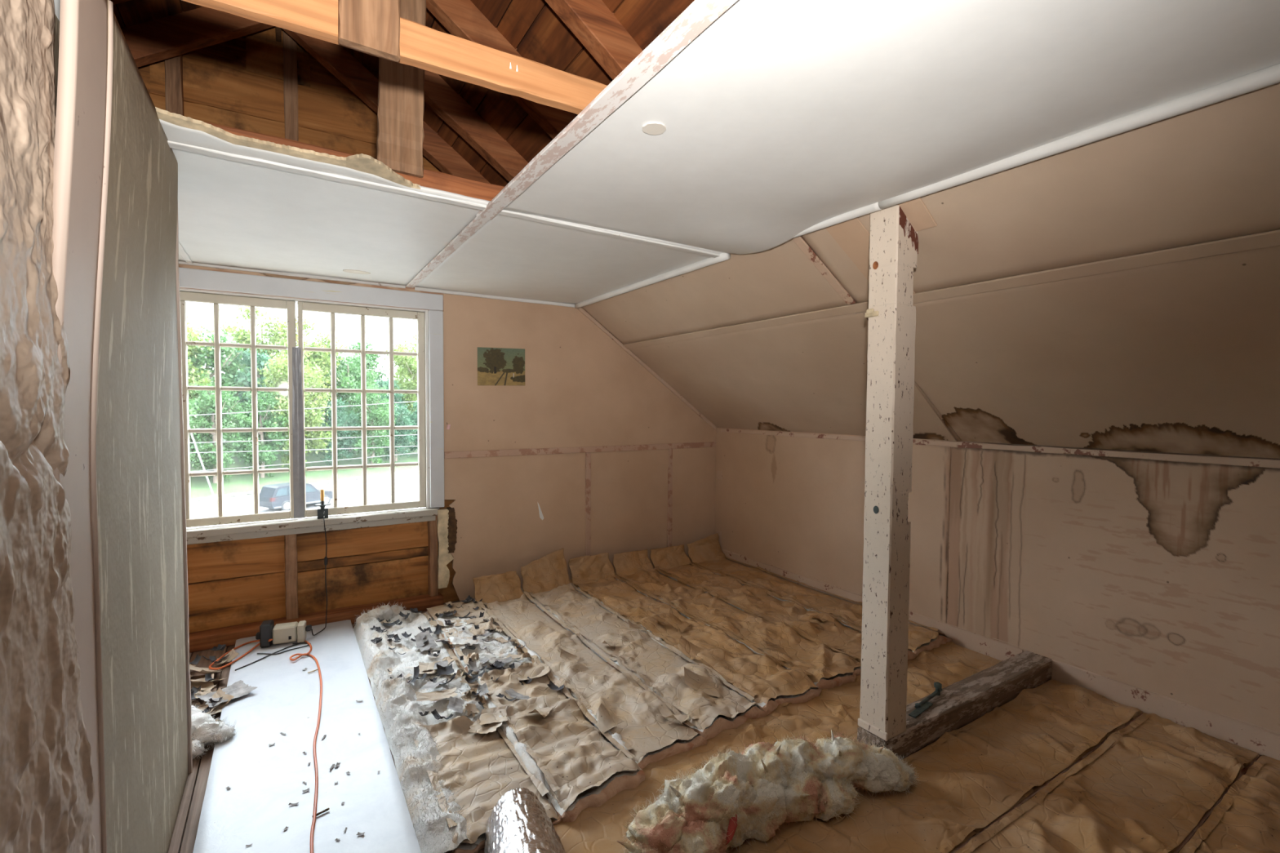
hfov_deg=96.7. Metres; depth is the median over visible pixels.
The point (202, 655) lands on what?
flake
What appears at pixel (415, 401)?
overhead wire
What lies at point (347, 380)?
tree
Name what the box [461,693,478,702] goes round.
paper scrap
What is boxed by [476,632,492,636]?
scrap
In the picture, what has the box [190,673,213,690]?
paper scrap
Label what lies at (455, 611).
flake
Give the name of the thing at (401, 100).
board
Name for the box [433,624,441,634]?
flake
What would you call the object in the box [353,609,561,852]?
insulation batt
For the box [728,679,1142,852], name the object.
insulation batt
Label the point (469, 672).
flake
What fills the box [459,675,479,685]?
paper scrap
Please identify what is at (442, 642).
flake
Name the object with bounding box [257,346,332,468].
tree
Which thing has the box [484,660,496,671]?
scrap
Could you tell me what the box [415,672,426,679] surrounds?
flake
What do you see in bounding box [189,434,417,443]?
overhead wire
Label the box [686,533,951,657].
insulation batt
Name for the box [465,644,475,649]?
flake
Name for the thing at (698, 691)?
insulation batt
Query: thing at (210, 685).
paper scrap
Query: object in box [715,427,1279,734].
wall
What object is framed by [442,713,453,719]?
flake
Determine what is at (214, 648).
flake
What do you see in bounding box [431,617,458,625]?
paper scrap
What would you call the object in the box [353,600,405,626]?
tuft
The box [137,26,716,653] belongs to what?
wall
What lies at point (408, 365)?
tree
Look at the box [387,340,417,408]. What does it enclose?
tree
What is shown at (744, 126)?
ceiling
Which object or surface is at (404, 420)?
tree
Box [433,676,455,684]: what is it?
flake
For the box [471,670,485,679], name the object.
flake
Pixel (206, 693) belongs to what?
paper scrap
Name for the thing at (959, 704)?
wood beam
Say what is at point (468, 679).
flake
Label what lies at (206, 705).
paper scrap
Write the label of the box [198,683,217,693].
paper scrap
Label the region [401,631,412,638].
flake
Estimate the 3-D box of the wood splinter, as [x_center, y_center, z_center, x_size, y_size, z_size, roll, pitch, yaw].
[-1.088,1.318,1.939,0.007,0.007,0.052,2,3,42]
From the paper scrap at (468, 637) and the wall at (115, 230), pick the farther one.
the paper scrap at (468, 637)
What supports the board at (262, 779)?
on the floor
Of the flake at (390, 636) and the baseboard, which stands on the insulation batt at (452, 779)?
the flake at (390, 636)
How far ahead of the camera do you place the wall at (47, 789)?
0.87 m
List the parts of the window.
rail, rail, head casing, sill, rail, rail, casing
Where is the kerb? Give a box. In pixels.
[191,469,417,502]
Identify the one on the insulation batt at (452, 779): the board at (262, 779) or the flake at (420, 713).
the flake at (420, 713)
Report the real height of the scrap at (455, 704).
0.034 m
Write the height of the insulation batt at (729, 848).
0.044 m
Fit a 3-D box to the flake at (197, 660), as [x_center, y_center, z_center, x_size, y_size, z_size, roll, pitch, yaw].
[-2.373,1.244,3.028,0.033,0.039,0.061,1,2,16]
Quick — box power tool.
[235,619,311,671]
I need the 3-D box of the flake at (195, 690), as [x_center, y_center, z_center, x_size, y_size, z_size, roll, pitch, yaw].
[-2.143,1.263,2.745,0.062,0.043,0.029,1,2,16]
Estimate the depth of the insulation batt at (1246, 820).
1.96 m
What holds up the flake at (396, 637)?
on the insulation batt at (452, 779)
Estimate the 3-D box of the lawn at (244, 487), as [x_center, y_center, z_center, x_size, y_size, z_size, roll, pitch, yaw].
[-27.307,4.692,55.254,132.480,1.943,77.423,-1,2,-32]
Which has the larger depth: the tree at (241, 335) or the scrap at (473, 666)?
the tree at (241, 335)
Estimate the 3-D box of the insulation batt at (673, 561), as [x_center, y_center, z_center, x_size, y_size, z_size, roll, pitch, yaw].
[0.834,1.189,4.061,0.407,0.206,2.210,-1,2,-32]
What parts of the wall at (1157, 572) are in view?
panel, rail, panel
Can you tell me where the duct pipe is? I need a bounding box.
[484,786,565,852]
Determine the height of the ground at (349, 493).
2.859 m
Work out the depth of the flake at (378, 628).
3.41 m
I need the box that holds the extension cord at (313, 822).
[289,640,322,852]
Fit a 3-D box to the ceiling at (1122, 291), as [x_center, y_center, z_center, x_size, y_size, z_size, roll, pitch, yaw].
[1.567,-0.402,2.543,1.521,1.064,5.580,-1,2,-32]
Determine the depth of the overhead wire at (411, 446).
25.92 m
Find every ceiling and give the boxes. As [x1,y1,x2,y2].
[53,0,1279,308]
[581,82,1279,458]
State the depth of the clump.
1.91 m
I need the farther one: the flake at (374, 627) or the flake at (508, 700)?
the flake at (374, 627)
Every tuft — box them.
[191,703,237,758]
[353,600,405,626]
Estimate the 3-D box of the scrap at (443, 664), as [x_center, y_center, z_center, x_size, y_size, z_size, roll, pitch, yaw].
[-1.033,1.236,2.942,0.072,0.029,0.114,0,2,-11]
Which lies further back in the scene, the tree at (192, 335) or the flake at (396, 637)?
the tree at (192, 335)
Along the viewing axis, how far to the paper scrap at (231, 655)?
3.14 m
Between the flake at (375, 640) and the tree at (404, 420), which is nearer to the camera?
the flake at (375, 640)
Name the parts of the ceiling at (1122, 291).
panel, panel, panel, panel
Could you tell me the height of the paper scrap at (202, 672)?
0.070 m
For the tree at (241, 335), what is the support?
on the hillside
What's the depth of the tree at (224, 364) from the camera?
52.49 m
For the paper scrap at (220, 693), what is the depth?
2.67 m
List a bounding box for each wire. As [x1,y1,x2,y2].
[189,426,217,507]
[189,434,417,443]
[189,445,417,453]
[190,453,415,471]
[191,400,417,415]
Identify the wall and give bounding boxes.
[0,0,96,852]
[52,0,192,852]
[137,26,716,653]
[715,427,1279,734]
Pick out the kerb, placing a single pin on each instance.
(201, 499)
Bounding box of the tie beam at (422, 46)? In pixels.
[182,0,607,114]
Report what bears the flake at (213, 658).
on the paper scrap
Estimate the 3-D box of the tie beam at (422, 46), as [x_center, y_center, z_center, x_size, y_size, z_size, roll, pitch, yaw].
[-0.548,-0.930,1.382,1.401,0.101,0.048,-1,2,-32]
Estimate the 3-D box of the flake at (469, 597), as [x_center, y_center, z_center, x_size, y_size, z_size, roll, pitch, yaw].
[-1.198,1.194,3.925,0.071,0.038,0.051,-2,3,-43]
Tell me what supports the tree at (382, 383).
on the hillside
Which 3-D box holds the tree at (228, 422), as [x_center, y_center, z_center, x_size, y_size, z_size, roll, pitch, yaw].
[-35.376,0.666,47.002,5.501,8.770,5.333,1,2,13]
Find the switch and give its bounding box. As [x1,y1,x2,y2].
[324,556,327,565]
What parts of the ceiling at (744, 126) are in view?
panel, panel, panel, crown moulding, crown moulding, panel, crown moulding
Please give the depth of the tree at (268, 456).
49.93 m
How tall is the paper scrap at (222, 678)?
0.068 m
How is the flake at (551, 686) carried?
on the insulation batt at (580, 765)
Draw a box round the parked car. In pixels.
[258,482,333,511]
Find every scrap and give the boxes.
[189,664,219,671]
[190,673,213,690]
[190,678,225,682]
[191,700,201,706]
[194,691,210,698]
[195,669,222,674]
[195,680,257,707]
[196,688,234,710]
[197,704,208,709]
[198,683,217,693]
[200,684,216,690]
[200,692,225,714]
[200,706,222,715]
[217,648,239,663]
[413,630,438,651]
[415,687,457,701]
[418,661,439,674]
[420,679,445,688]
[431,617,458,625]
[431,660,448,670]
[446,636,472,644]
[446,696,464,713]
[454,616,484,626]
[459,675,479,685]
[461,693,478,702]
[466,719,504,733]
[468,661,479,671]
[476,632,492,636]
[477,683,488,697]
[479,657,490,664]
[479,705,507,724]
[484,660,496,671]
[494,636,509,643]
[496,656,512,662]
[504,688,529,699]
[506,653,521,658]
[517,663,550,679]
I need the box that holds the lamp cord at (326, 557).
[311,515,327,635]
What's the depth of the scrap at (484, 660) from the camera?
3.03 m
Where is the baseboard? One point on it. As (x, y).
(1261, 741)
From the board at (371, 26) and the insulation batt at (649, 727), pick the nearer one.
the board at (371, 26)
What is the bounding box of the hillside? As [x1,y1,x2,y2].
[190,375,417,489]
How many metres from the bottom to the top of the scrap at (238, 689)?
0.029 m
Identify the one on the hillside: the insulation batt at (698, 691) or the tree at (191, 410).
the tree at (191, 410)
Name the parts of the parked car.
sill trim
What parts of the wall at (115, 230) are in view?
panel, panel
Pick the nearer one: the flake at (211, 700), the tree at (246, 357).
the flake at (211, 700)
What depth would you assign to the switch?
3.61 m
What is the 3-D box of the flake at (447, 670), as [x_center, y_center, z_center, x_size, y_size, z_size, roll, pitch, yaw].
[-0.986,1.227,2.880,0.085,0.044,0.060,-1,2,-23]
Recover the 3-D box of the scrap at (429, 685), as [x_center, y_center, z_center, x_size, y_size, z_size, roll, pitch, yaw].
[-0.995,1.241,2.744,0.105,0.034,0.068,1,2,13]
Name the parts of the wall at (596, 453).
panel, plate, panel, panel, panel, panel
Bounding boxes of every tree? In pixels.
[186,315,214,439]
[186,323,261,457]
[187,381,252,483]
[187,385,203,466]
[210,305,308,426]
[222,348,288,458]
[226,390,288,477]
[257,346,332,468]
[270,312,347,453]
[311,396,361,465]
[320,352,382,452]
[341,337,388,404]
[344,381,397,464]
[367,377,408,449]
[381,404,417,461]
[383,332,417,445]
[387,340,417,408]
[405,401,417,453]
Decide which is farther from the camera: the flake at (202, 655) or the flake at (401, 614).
the flake at (401, 614)
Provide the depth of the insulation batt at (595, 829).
2.47 m
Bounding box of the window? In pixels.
[178,266,444,545]
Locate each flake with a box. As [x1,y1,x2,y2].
[189,653,201,664]
[191,684,201,693]
[191,691,196,700]
[202,655,227,660]
[202,702,216,713]
[204,672,215,681]
[208,656,222,662]
[208,697,222,702]
[210,645,224,650]
[215,644,226,650]
[369,626,386,632]
[370,638,382,644]
[376,626,386,632]
[382,619,399,626]
[382,634,394,640]
[392,634,402,640]
[399,611,409,617]
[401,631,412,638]
[409,608,422,613]
[410,666,419,682]
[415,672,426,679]
[417,711,429,715]
[423,626,433,633]
[429,677,437,681]
[431,709,440,719]
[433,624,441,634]
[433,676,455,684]
[436,663,454,675]
[440,640,452,645]
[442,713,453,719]
[444,610,457,615]
[444,619,454,624]
[460,595,472,603]
[463,669,473,675]
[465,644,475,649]
[465,675,476,683]
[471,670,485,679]
[485,660,505,670]
[496,693,504,697]
[504,695,515,701]
[509,662,515,669]
[519,676,532,685]
[547,681,564,690]
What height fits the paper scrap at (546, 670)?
0.037 m
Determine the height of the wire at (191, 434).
7.050 m
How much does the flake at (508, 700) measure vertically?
0.024 m
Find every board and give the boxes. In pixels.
[192,619,421,852]
[337,0,399,61]
[376,0,426,177]
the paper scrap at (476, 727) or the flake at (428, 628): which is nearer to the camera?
the paper scrap at (476, 727)
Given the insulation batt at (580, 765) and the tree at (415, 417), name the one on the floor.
the insulation batt at (580, 765)
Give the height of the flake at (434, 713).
0.024 m
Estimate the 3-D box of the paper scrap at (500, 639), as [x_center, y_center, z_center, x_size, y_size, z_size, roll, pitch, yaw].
[-0.799,1.237,3.295,0.081,0.016,0.052,2,3,38]
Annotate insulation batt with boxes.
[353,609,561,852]
[425,600,645,823]
[472,571,707,769]
[520,547,767,739]
[546,641,1001,852]
[568,552,822,715]
[612,549,861,688]
[649,544,916,662]
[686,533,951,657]
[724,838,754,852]
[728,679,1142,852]
[955,712,1260,852]
[1178,755,1279,852]
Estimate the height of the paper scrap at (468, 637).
0.033 m
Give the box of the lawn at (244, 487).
[190,465,417,502]
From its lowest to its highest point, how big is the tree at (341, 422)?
7.502 m
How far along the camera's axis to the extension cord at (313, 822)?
2.30 m
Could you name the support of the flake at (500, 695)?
on the insulation batt at (580, 765)
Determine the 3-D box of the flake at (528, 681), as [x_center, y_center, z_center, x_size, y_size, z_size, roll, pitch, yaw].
[-0.564,1.256,2.807,0.054,0.025,0.038,-1,2,-32]
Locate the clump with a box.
[616,728,920,852]
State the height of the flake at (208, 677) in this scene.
0.029 m
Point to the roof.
(472, 131)
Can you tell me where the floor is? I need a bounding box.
[168,600,1260,852]
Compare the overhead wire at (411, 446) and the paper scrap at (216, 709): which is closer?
the paper scrap at (216, 709)
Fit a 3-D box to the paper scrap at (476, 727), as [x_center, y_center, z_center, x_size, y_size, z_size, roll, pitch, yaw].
[-0.657,1.274,2.424,0.138,0.028,0.089,1,2,12]
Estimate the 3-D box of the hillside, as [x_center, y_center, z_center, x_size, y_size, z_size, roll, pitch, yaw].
[-53.639,-1.733,69.341,158.114,12.666,122.666,-1,2,-32]
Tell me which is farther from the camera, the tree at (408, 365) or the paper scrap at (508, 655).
the tree at (408, 365)
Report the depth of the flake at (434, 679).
2.83 m
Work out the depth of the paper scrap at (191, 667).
2.99 m
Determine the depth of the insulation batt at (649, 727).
2.84 m
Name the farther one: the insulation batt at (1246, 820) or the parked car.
the parked car
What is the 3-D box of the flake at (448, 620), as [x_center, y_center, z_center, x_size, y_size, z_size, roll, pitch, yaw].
[-1.186,1.218,3.536,0.046,0.026,0.066,-2,3,-45]
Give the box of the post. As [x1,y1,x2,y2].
[857,204,918,741]
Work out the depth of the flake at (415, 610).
3.72 m
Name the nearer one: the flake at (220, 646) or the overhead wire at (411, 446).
the flake at (220, 646)
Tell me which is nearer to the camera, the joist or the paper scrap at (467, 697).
the joist
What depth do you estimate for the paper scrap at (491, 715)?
2.50 m
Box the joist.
[202,120,505,200]
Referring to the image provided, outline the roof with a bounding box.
[110,0,694,186]
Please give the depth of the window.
3.57 m
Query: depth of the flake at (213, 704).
2.58 m
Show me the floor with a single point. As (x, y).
(185, 830)
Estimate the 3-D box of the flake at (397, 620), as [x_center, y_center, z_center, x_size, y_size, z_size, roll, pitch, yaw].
[-1.526,1.203,3.487,0.103,0.033,0.030,-1,3,-37]
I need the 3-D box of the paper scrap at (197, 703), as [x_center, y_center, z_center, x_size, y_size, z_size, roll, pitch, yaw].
[-2.070,1.289,2.623,0.073,0.066,0.106,1,2,14]
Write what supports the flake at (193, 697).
on the paper scrap
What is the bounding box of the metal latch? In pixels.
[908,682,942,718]
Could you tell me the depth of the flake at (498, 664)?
2.92 m
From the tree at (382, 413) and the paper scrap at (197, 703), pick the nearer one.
the paper scrap at (197, 703)
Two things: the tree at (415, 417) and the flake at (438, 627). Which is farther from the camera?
the tree at (415, 417)
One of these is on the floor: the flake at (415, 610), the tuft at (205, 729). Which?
the tuft at (205, 729)
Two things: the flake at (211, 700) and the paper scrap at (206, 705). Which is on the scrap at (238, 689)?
the flake at (211, 700)
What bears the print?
attached to the wall at (596, 453)
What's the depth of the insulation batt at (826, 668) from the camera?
3.54 m
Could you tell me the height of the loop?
0.061 m
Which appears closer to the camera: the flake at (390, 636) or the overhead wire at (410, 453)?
the flake at (390, 636)
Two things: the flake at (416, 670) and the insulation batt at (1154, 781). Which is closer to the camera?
the insulation batt at (1154, 781)
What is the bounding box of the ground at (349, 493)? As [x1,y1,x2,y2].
[190,471,417,518]
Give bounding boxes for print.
[477,346,524,385]
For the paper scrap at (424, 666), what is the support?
on the insulation batt at (452, 779)
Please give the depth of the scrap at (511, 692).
2.68 m
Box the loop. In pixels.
[208,639,272,670]
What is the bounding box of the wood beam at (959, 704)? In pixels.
[857,650,1052,759]
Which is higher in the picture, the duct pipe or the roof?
the roof
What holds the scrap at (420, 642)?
on the insulation batt at (452, 779)
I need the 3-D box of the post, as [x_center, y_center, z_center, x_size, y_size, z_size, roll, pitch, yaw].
[1.001,0.191,2.300,0.151,2.103,0.138,-1,2,-32]
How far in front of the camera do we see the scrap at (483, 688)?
2.70 m
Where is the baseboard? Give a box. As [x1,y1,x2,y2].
[721,548,1279,760]
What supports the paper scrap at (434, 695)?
on the insulation batt at (452, 779)
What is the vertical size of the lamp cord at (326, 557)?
0.696 m
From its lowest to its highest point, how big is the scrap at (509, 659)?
0.012 m
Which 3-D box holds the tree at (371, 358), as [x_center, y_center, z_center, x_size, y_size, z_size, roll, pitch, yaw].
[-35.763,-5.082,73.444,7.423,12.896,7.707,1,2,23]
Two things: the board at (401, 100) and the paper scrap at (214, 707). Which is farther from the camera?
the paper scrap at (214, 707)
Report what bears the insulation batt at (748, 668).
on the floor
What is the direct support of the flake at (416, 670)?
on the insulation batt at (452, 779)
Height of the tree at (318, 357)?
15.224 m
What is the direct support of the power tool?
on the board at (262, 779)
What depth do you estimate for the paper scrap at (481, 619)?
3.58 m
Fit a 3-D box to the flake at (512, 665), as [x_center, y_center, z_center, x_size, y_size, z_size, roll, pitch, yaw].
[-0.656,1.232,2.900,0.032,0.035,0.060,0,2,-4]

